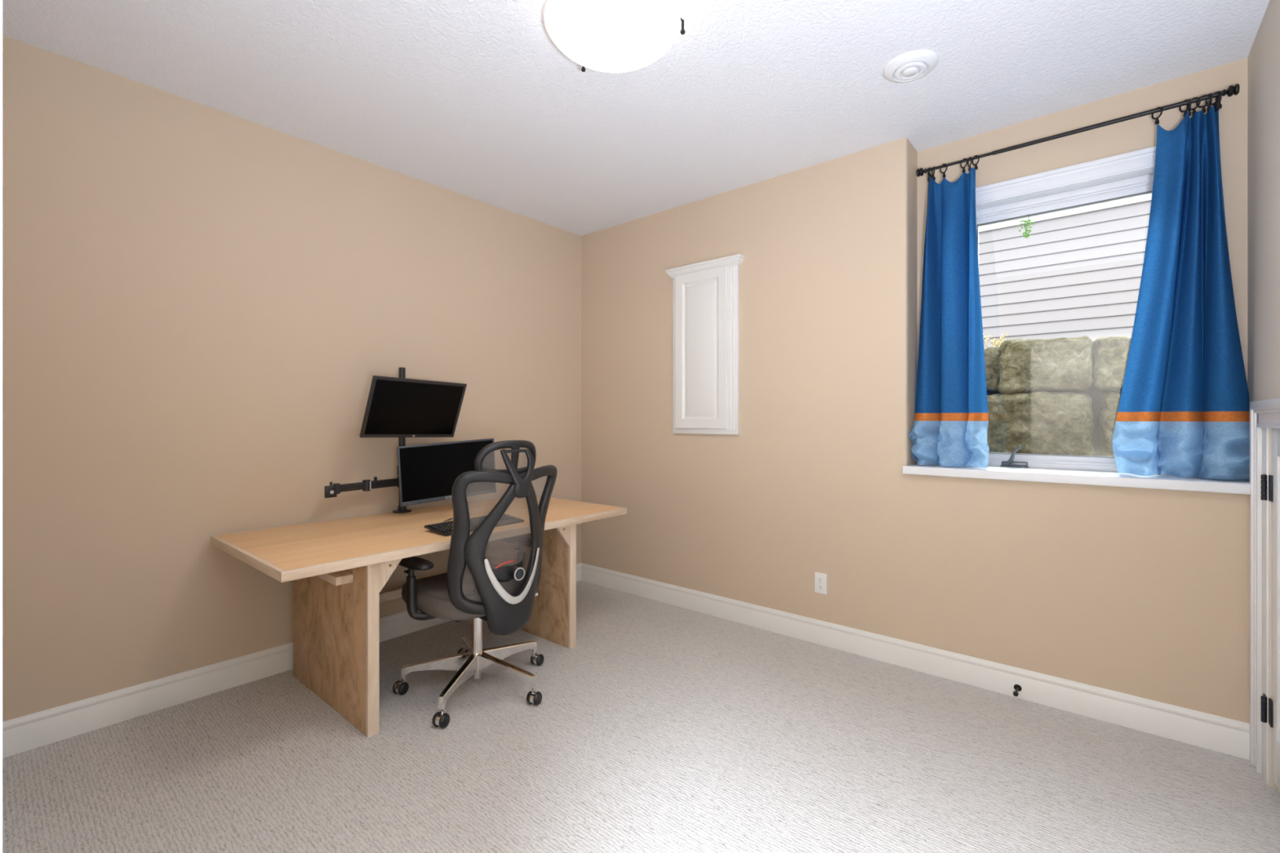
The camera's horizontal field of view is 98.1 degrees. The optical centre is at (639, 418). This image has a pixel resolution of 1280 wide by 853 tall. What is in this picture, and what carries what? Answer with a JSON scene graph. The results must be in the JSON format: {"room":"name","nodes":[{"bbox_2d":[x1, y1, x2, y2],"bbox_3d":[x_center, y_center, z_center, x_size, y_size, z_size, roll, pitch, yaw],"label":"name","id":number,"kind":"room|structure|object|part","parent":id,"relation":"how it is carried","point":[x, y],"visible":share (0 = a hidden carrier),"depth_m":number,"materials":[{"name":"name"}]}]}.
{"room":"home office","nodes":[
{"label":"home office","id":0,"kind":"room"},
{"bbox_2d":[2,35,581,721],"bbox_3d":[-1.425,-0.086,3.367,0.100,2.740,3.575,0,0,40],"label":"wall","id":1,"kind":"structure","parent":0,"point":[202,305],"depth_m":2.56,"materials":[{"name":"beige paint"}]},
{"bbox_2d":[2,563,582,758],"bbox_3d":[-1.458,1.218,3.238,0.014,0.134,3.095,0,0,40],"label":"baseboard","id":2,"kind":"structure","parent":1,"relation":"attached to","point":[22,734],"depth_m":2.43,"materials":[{"name":"white wood"}]},
{"bbox_2d":[2,0,1269,235],"bbox_3d":[-0.274,-1.506,1.365,4.440,0.100,5.155,0,0,40],"label":"ceiling","id":3,"kind":"structure","parent":0,"point":[477,100],"depth_m":2.34,"materials":[{"name":"white paint"}]},
{"bbox_2d":[543,0,684,72],"bbox_3d":[-0.102,-1.382,1.968,0.484,0.147,0.494,0,0,40],"label":"ceiling lamp","id":4,"kind":"object","parent":3,"relation":"attached to","point":[611,36],"visible":1,"depth_m":1.91,"materials":[{"name":"white glass"}]},
{"bbox_2d":[882,49,938,83],"bbox_3d":[1.117,-1.441,2.296,0.208,0.030,0.208,0,0,40],"label":"ceiling vent","id":5,"kind":"object","parent":3,"relation":"in","point":[909,66],"visible":1,"depth_m":2.26,"materials":[{"name":"white paint"}]},
{"bbox_2d":[2,580,1279,852],"bbox_3d":[-0.503,1.334,1.558,3.840,0.100,5.155,0,0,40],"label":"floor","id":6,"kind":"structure","parent":0,"point":[665,727],"depth_m":2.04,"materials":[{"name":"grey carpet"}]},
{"bbox_2d":[209,495,626,737],"bbox_3d":[-1.034,0.913,2.967,0.947,0.742,1.842,0,0,40],"label":"desk","id":7,"kind":"object","parent":6,"relation":"on","point":[339,570],"visible":0.87,"depth_m":2.52,"materials":[{"name":"brown wood"}]},
{"bbox_3d":[-1.405,0.932,2.525,0.815,0.705,0.042,0,0,40],"label":"leg panel","id":8,"kind":"part","parent":7,"relation":"part of","materials":[{"name":"brown wood"}]},
{"bbox_2d":[324,367,411,513],"bbox_3d":[-1.412,0.123,3.090,0.237,0.838,0.632,0,0,40],"label":"monitor stand","id":9,"kind":"object","parent":7,"relation":"on","point":[330,491],"visible":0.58,"depth_m":3.06,"materials":[{"name":"black metal"}]},
{"bbox_3d":[-1.485,0.361,3.073,0.054,0.075,0.426,0,0,34],"label":"arm","id":10,"kind":"part","parent":9,"relation":"part of","materials":[{"name":"black plastic"}]},
{"bbox_3d":[-1.382,0.525,3.228,0.104,0.035,0.104,0,0,40],"label":"plate","id":11,"kind":"part","parent":9,"relation":"part of","materials":[{"name":"black plastic"}]},
{"bbox_2d":[359,375,466,437],"bbox_3d":[-1.232,-0.053,3.063,0.131,0.330,0.567,0,0,36],"label":"monitor","id":12,"kind":"object","parent":9,"relation":"attached to","point":[396,407],"visible":1,"depth_m":3.03,"materials":[{"name":"black plastic"}]},
{"bbox_2d":[396,438,496,506],"bbox_3d":[-1.111,0.301,3.220,0.579,0.363,0.057,0,0,-40],"label":"monitor","id":13,"kind":"object","parent":9,"relation":"attached to","point":[428,473],"visible":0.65,"depth_m":3.15,"materials":[{"name":"black plastic"}]},
{"bbox_2d":[424,514,524,536],"bbox_3d":[-0.884,0.523,2.839,0.352,0.040,0.460,0,0,39],"label":"keyboard","id":14,"kind":"object","parent":7,"relation":"on","point":[445,529],"visible":0.5,"depth_m":2.70,"materials":[{"name":"black plastic"}]},
{"bbox_3d":[-0.695,0.932,3.378,0.802,0.705,0.042,0,0,40],"label":"leg panel","id":15,"kind":"part","parent":7,"relation":"part of","materials":[{"name":"brown wood"}]},
{"bbox_2d":[392,440,557,728],"bbox_3d":[-0.757,0.690,2.656,0.741,1.187,0.716,0,0,42],"label":"office chair","id":16,"kind":"object","parent":6,"relation":"on","point":[500,596],"visible":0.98,"depth_m":2.45,"materials":[{"name":"black plastic"}]},
{"bbox_3d":[-1.033,0.681,2.487,0.063,0.057,0.026,0,0,42],"label":"post","id":17,"kind":"part","parent":16,"relation":"part of","materials":[{"name":"black plastic"}]},
{"bbox_3d":[-0.944,0.807,2.511,0.204,0.206,0.058,0,0,-30],"label":"armrest","id":18,"kind":"part","parent":16,"relation":"part of","materials":[{"name":"black plastic"}]},
{"bbox_3d":[-0.962,1.163,2.625,0.312,0.094,0.036,0,0,-9],"label":"arm","id":19,"kind":"part","parent":16,"relation":"part of","materials":[{"name":"silver metal"}]},
{"bbox_3d":[-0.826,0.831,2.696,0.570,0.105,0.529,0,0,42],"label":"seat","id":20,"kind":"part","parent":16,"relation":"part of","materials":[{"name":"grey fabric"}]},
{"bbox_3d":[-0.808,1.163,2.473,0.036,0.094,0.312,0,0,9],"label":"arm","id":21,"kind":"part","parent":16,"relation":"part of","materials":[{"name":"silver metal"}]},
{"bbox_3d":[-0.865,1.163,2.818,0.036,0.094,0.312,0,0,-27],"label":"arm","id":22,"kind":"part","parent":16,"relation":"part of","materials":[{"name":"silver metal"}]},
{"bbox_2d":[473,568,524,595],"bbox_3d":[-0.620,0.754,2.509,0.056,0.130,0.270,0,0,42],"label":"support","id":23,"kind":"object","parent":16,"relation":"on","point":[510,585],"depth_m":2.49,"materials":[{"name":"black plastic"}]},
{"bbox_3d":[-0.590,0.537,2.481,0.203,0.640,0.537,0,0,42],"label":"frame","id":24,"kind":"part","parent":16,"relation":"part of","materials":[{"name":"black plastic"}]},
{"bbox_3d":[-0.616,1.163,2.572,0.312,0.094,0.036,0,0,27],"label":"arm","id":25,"kind":"part","parent":16,"relation":"part of","materials":[{"name":"silver metal"}]},
{"bbox_3d":[-0.651,1.163,2.786,0.036,0.094,0.312,0,0,45],"label":"arm","id":26,"kind":"part","parent":16,"relation":"part of","materials":[{"name":"silver metal"}]},
{"bbox_3d":[-0.553,0.692,2.488,0.045,0.054,0.054,0,0,42],"label":"knob","id":27,"kind":"part","parent":16,"relation":"part of","materials":[{"name":"black plastic"}]},
{"bbox_3d":[-0.636,0.681,2.921,0.063,0.057,0.026,0,0,42],"label":"post","id":28,"kind":"part","parent":16,"relation":"part of","materials":[{"name":"black plastic"}]},
{"bbox_3d":[-0.653,0.808,2.831,0.057,0.208,0.205,0,0,25],"label":"armrest","id":29,"kind":"part","parent":16,"relation":"part of","materials":[{"name":"black plastic"}]},
{"bbox_2d":[581,57,1249,723],"bbox_3d":[1.041,-0.086,3.392,3.640,2.740,0.360,0,0,40],"label":"wall","id":30,"kind":"structure","parent":0,"point":[1144,593],"depth_m":3.00,"materials":[{"name":"beige paint"}]},
{"bbox_2d":[665,253,744,434],"bbox_3d":[0.414,-0.459,3.647,0.580,1.121,0.058,0,0,40],"label":"upper cabinet","id":31,"kind":"object","parent":30,"relation":"attached to","point":[706,294],"visible":1,"depth_m":3.61,"materials":[{"name":"white paint"}]},
{"bbox_3d":[0.398,-0.453,3.657,0.407,1.038,0.019,0,0,40],"label":"door panel","id":32,"kind":"part","parent":31,"relation":"part of","materials":[{"name":"white paint"}]},
{"bbox_3d":[0.414,-0.992,3.647,0.580,0.056,0.058,0,0,40],"label":"crown molding","id":33,"kind":"part","parent":31,"relation":"part of","materials":[{"name":"white paint"}]},
{"bbox_2d":[814,572,826,595],"bbox_3d":[1.028,0.938,3.162,0.072,0.118,0.009,0,0,40],"label":"wall outlet","id":34,"kind":"object","parent":30,"relation":"attached to","point":[820,579],"visible":1,"depth_m":3.16,"materials":[{"name":"white plastic"}]},
{"bbox_2d":[817,577,822,582],"bbox_3d":[1.026,0.918,3.160,0.033,0.033,0.003,0,0,40],"label":"socket","id":35,"kind":"object","parent":34,"relation":"attached to","point":[820,579],"depth_m":3.16,"materials":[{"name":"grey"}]},
{"bbox_2d":[817,583,823,590],"bbox_3d":[1.026,0.958,3.160,0.033,0.033,0.003,0,0,40],"label":"socket","id":36,"kind":"object","parent":34,"relation":"attached to","point":[820,586],"depth_m":3.16,"materials":[{"name":"white plastic"}]},
{"bbox_2d":[581,563,1249,760],"bbox_3d":[0.918,1.218,3.251,3.607,0.134,0.014,0,0,40],"label":"baseboard","id":37,"kind":"structure","parent":30,"relation":"attached to","point":[1219,734],"depth_m":2.67,"materials":[{"name":"white wood"}]},
{"bbox_2d":[1013,684,1022,697],"bbox_3d":[1.708,1.237,2.520,0.031,0.031,0.085,0,0,40],"label":"door stop","id":38,"kind":"object","parent":37,"relation":"attached to","point":[1017,687],"visible":1,"depth_m":2.54,"materials":[{"name":"brown metal"}]},
{"bbox_2d":[902,146,1250,494],"bbox_3d":[1.948,-0.446,2.606,1.238,1.461,0.395,0,0,40],"label":"window","id":39,"kind":"structure","parent":30,"relation":"in","point":[1131,174],"depth_m":2.61,"materials":[{"name":"white paint"}]},
{"bbox_3d":[1.884,0.230,2.794,0.120,0.028,0.034,0,0,40],"label":"crank handle","id":40,"kind":"part","parent":39,"relation":"part of","materials":[{"name":"grey metal"}]},
{"bbox_3d":[1.868,0.180,2.774,0.022,0.102,0.072,0,0,-33],"label":"lever","id":41,"kind":"part","parent":39,"relation":"part of","materials":[{"name":"grey metal"}]},
{"bbox_2d":[1017,213,1034,238],"bbox_3d":[1.930,-0.961,2.779,0.072,0.119,0.025,0,0,40],"label":"leaf sprig","id":42,"kind":"object","parent":39,"relation":"hanging from","point":[1026,235],"visible":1,"depth_m":2.78,"materials":[{"name":"green plant"}]},
{"bbox_3d":[2.053,-0.422,2.715,0.764,1.264,0.043,0,0,40],"label":"sash","id":43,"kind":"part","parent":39,"relation":"part of","materials":[{"name":"white paint"}]},
{"bbox_3d":[2.034,-0.429,2.692,0.862,1.346,0.152,0,0,40],"label":"frame","id":44,"kind":"part","parent":39,"relation":"part of","materials":[{"name":"white paint"}]},
{"bbox_3d":[1.918,0.264,2.571,1.238,0.040,0.303,0,0,40],"label":"sill","id":45,"kind":"part","parent":39,"relation":"part of","materials":[{"name":"white paint"}]},
{"bbox_3d":[1.976,-0.466,2.624,1.012,1.421,0.026,0,0,40],"label":"casing","id":46,"kind":"part","parent":39,"relation":"part of","materials":[{"name":"white paint"}]},
{"bbox_2d":[915,83,1239,180],"bbox_3d":[1.941,-1.297,2.599,1.176,0.058,0.110,0,0,40],"label":"curtain rod","id":47,"kind":"object","parent":30,"relation":"attached to","point":[1231,90],"visible":0.79,"depth_m":2.48,"materials":[{"name":"black metal"}]},
{"bbox_2d":[927,167,929,181],"bbox_3d":[1.515,-1.280,2.915,0.013,0.070,0.047,0,0,30],"label":"curtain ring","id":48,"kind":"object","parent":47,"relation":"hanging from","point":[928,178],"visible":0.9,"depth_m":2.91,"materials":[{"name":"black metal"}]},
{"bbox_2d":[931,166,934,179],"bbox_3d":[1.530,-1.280,2.901,0.012,0.070,0.048,0,0,14],"label":"curtain ring","id":49,"kind":"object","parent":47,"relation":"hanging from","point":[932,172],"visible":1,"depth_m":2.90,"materials":[{"name":"black metal"}]},
{"bbox_2d":[939,163,947,177],"bbox_3d":[1.571,-1.280,2.870,0.015,0.070,0.048,0,0,-16],"label":"curtain ring","id":50,"kind":"object","parent":47,"relation":"hanging from","point":[945,164],"visible":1,"depth_m":2.87,"materials":[{"name":"black metal"}]},
{"bbox_2d":[909,168,989,467],"bbox_3d":[1.567,-0.506,2.811,0.356,1.489,0.204,0,0,40],"label":"curtain","id":51,"kind":"object","parent":50,"relation":"hanging from","point":[950,427],"visible":1,"depth_m":2.79,"materials":[{"name":"blue fabric"}]},
{"bbox_3d":[1.631,-1.304,2.817,0.335,0.014,0.014,0,0,40],"label":"thin rod","id":52,"kind":"part","parent":47,"relation":"part of","materials":[{"name":"black metal"}]},
{"bbox_2d":[960,158,968,172],"bbox_3d":[1.639,-1.280,2.810,0.012,0.070,0.048,0,0,-12],"label":"curtain ring","id":53,"kind":"object","parent":47,"relation":"hanging from","point":[964,166],"visible":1,"depth_m":2.81,"materials":[{"name":"black metal"}]},
{"bbox_2d":[967,156,972,171],"bbox_3d":[1.658,-1.280,2.794,0.012,0.070,0.048,-2,0,12],"label":"curtain ring","id":54,"kind":"object","parent":47,"relation":"hanging from","point":[968,165],"visible":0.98,"depth_m":2.79,"materials":[{"name":"black metal"}]},
{"bbox_2d":[972,155,979,169],"bbox_3d":[1.680,-1.280,2.778,0.015,0.070,0.048,0,0,-9],"label":"curtain ring","id":55,"kind":"object","parent":47,"relation":"hanging from","point":[977,156],"visible":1,"depth_m":2.77,"materials":[{"name":"black metal"}]},
{"bbox_3d":[2.035,-1.304,2.477,0.790,0.018,0.018,0,0,40],"label":"thick rod","id":56,"kind":"part","parent":47,"relation":"part of","materials":[{"name":"black metal"}]},
{"bbox_2d":[1151,106,1163,124],"bbox_3d":[2.186,-1.280,2.349,0.012,0.070,0.048,0,0,-3],"label":"curtain ring","id":57,"kind":"object","parent":47,"relation":"hanging from","point":[1157,122],"visible":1,"depth_m":2.35,"materials":[{"name":"black metal"}]},
{"bbox_2d":[1112,105,1249,479],"bbox_3d":[2.203,-0.506,2.275,0.411,1.489,0.204,0,0,40],"label":"curtain","id":58,"kind":"object","parent":47,"relation":"hanging from","point":[1184,411],"visible":0.95,"depth_m":2.26,"materials":[{"name":"blue fabric"}]},
{"bbox_2d":[1178,99,1189,116],"bbox_3d":[2.253,-1.280,2.295,0.015,0.070,0.048,0,0,0],"label":"curtain ring","id":59,"kind":"object","parent":47,"relation":"hanging from","point":[1184,112],"visible":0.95,"depth_m":2.29,"materials":[{"name":"black metal"}]},
{"bbox_2d":[1186,98,1191,116],"bbox_3d":[2.260,-1.280,2.287,0.012,0.070,0.048,-1,-1,31],"label":"curtain ring","id":60,"kind":"object","parent":47,"relation":"hanging from","point":[1190,100],"visible":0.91,"depth_m":2.28,"materials":[{"name":"black metal"}]},
{"bbox_2d":[1186,97,1200,115],"bbox_3d":[2.273,-1.280,2.279,0.015,0.070,0.048,0,0,-16],"label":"curtain ring","id":61,"kind":"object","parent":47,"relation":"hanging from","point":[1193,109],"visible":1,"depth_m":2.27,"materials":[{"name":"black metal"}]},
{"bbox_2d":[1195,94,1210,112],"bbox_3d":[2.294,-1.280,2.261,0.014,0.070,0.048,0,0,-18],"label":"curtain ring","id":62,"kind":"object","parent":47,"relation":"hanging from","point":[1203,109],"visible":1,"depth_m":2.26,"materials":[{"name":"black metal"}]},
{"bbox_2d":[1204,93,1213,111],"bbox_3d":[2.304,-1.280,2.250,0.012,0.070,0.048,-1,0,23],"label":"curtain ring","id":63,"kind":"object","parent":47,"relation":"hanging from","point":[1208,105],"visible":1,"depth_m":2.25,"materials":[{"name":"black metal"}]},
{"bbox_2d":[1210,91,1219,109],"bbox_3d":[2.314,-1.280,2.240,0.013,0.070,0.048,0,0,6],"label":"curtain ring","id":64,"kind":"object","parent":47,"relation":"hanging from","point":[1218,92],"visible":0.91,"depth_m":2.23,"materials":[{"name":"black metal"}]},
{"bbox_2d":[1215,90,1222,109],"bbox_3d":[2.327,-1.280,2.232,0.014,0.070,0.048,0,0,29],"label":"curtain ring","id":65,"kind":"object","parent":47,"relation":"hanging from","point":[1220,104],"visible":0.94,"depth_m":2.23,"materials":[{"name":"black metal"}]},
{"bbox_2d":[1247,0,1279,789],"bbox_3d":[1.436,-0.086,0.958,0.100,2.740,3.575,0,0,40],"label":"wall","id":66,"kind":"structure","parent":0,"point":[1264,57],"depth_m":2.00,"materials":[{"name":"beige paint"}]},
{"bbox_2d":[1249,398,1279,791],"bbox_3d":[2.031,0.611,1.691,0.114,1.347,0.943,0,0,40],"label":"door","id":67,"kind":"structure","parent":66,"relation":"in","point":[1264,415],"depth_m":1.97,"materials":[{"name":"white paint"}]},
{"bbox_3d":[-1.107,-0.086,0.841,3.640,2.740,0.120,0,0,40],"label":"wall","id":68,"kind":"structure","parent":0,"visible":0},
{"bbox_2d":[0,0,2,852],"bbox_3d":[-0.114,0.219,0.096,1.020,2.130,0.020,0,0,40],"label":"trim","id":69,"kind":"structure","parent":68,"relation":"attached to","point":[1,1],"depth_m":0.39,"materials":[{"name":"white"}]},
{"label":"outside","id":70,"kind":"structure","parent":0,"visible":0},
{"bbox_2d":[986,374,1121,456],"bbox_3d":[5.617,-0.033,6.219,13.000,0.835,7.420,0,0,40],"label":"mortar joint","id":71,"kind":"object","parent":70,"point":[1095,395],"depth_m":3.61,"materials":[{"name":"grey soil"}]},
{"bbox_2d":[982,332,1007,347],"bbox_3d":[2.583,-0.545,4.059,0.172,0.193,0.123,0,0,40],"label":"shrub","id":72,"kind":"object","parent":71,"relation":"on","point":[1002,339],"visible":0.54,"depth_m":4.04,"materials":[{"name":"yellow plant"}]},
{"bbox_2d":[978,193,1151,348],"bbox_3d":[4.767,-1.676,7.771,6.700,2.890,0.540,0,0,40],"label":"house","id":73,"kind":"structure","parent":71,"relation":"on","point":[1077,273],"depth_m":7.21,"materials":[{"name":"grey"}]},
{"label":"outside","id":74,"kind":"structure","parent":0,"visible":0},
{"bbox_3d":[2.553,0.317,2.968,8.500,0.135,0.940,0,0,40],"label":"well","id":75,"kind":"object","parent":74,"visible":0},
{"bbox_2d":[986,391,1094,456],"bbox_3d":[2.617,0.046,3.808,0.775,0.450,0.502,0,0,40],"label":"stone block","id":76,"kind":"object","parent":75,"relation":"on","point":[1042,423],"visible":0.64,"depth_m":3.55,"materials":[{"name":"stone"}]},
{"bbox_2d":[983,346,1001,393],"bbox_3d":[2.340,-0.335,4.120,0.682,0.344,0.482,0,0,40],"label":"stone block","id":77,"kind":"object","parent":76,"relation":"on","point":[992,354],"visible":0.07,"depth_m":3.78,"materials":[{"name":"stone"}]},
{"bbox_2d":[997,335,1094,394],"bbox_3d":[2.745,-0.346,3.747,0.511,0.390,0.527,0,0,40],"label":"stone block","id":78,"kind":"object","parent":76,"relation":"on","point":[1064,364],"visible":0.93,"depth_m":3.56,"materials":[{"name":"stone"}]},
{"bbox_2d":[1096,391,1121,457],"bbox_3d":[3.174,0.049,3.354,0.655,0.458,0.490,0,0,40],"label":"stone block","id":79,"kind":"object","parent":75,"relation":"on","point":[1109,402],"visible":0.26,"depth_m":3.37,"materials":[{"name":"stone"}]},
{"bbox_2d":[1092,336,1131,391],"bbox_3d":[3.181,-0.341,3.394,0.666,0.366,0.509,0,0,40],"label":"stone block","id":80,"kind":"object","parent":79,"relation":"on","point":[1111,353],"visible":0.25,"depth_m":3.38,"materials":[{"name":"stone"}]}
]}

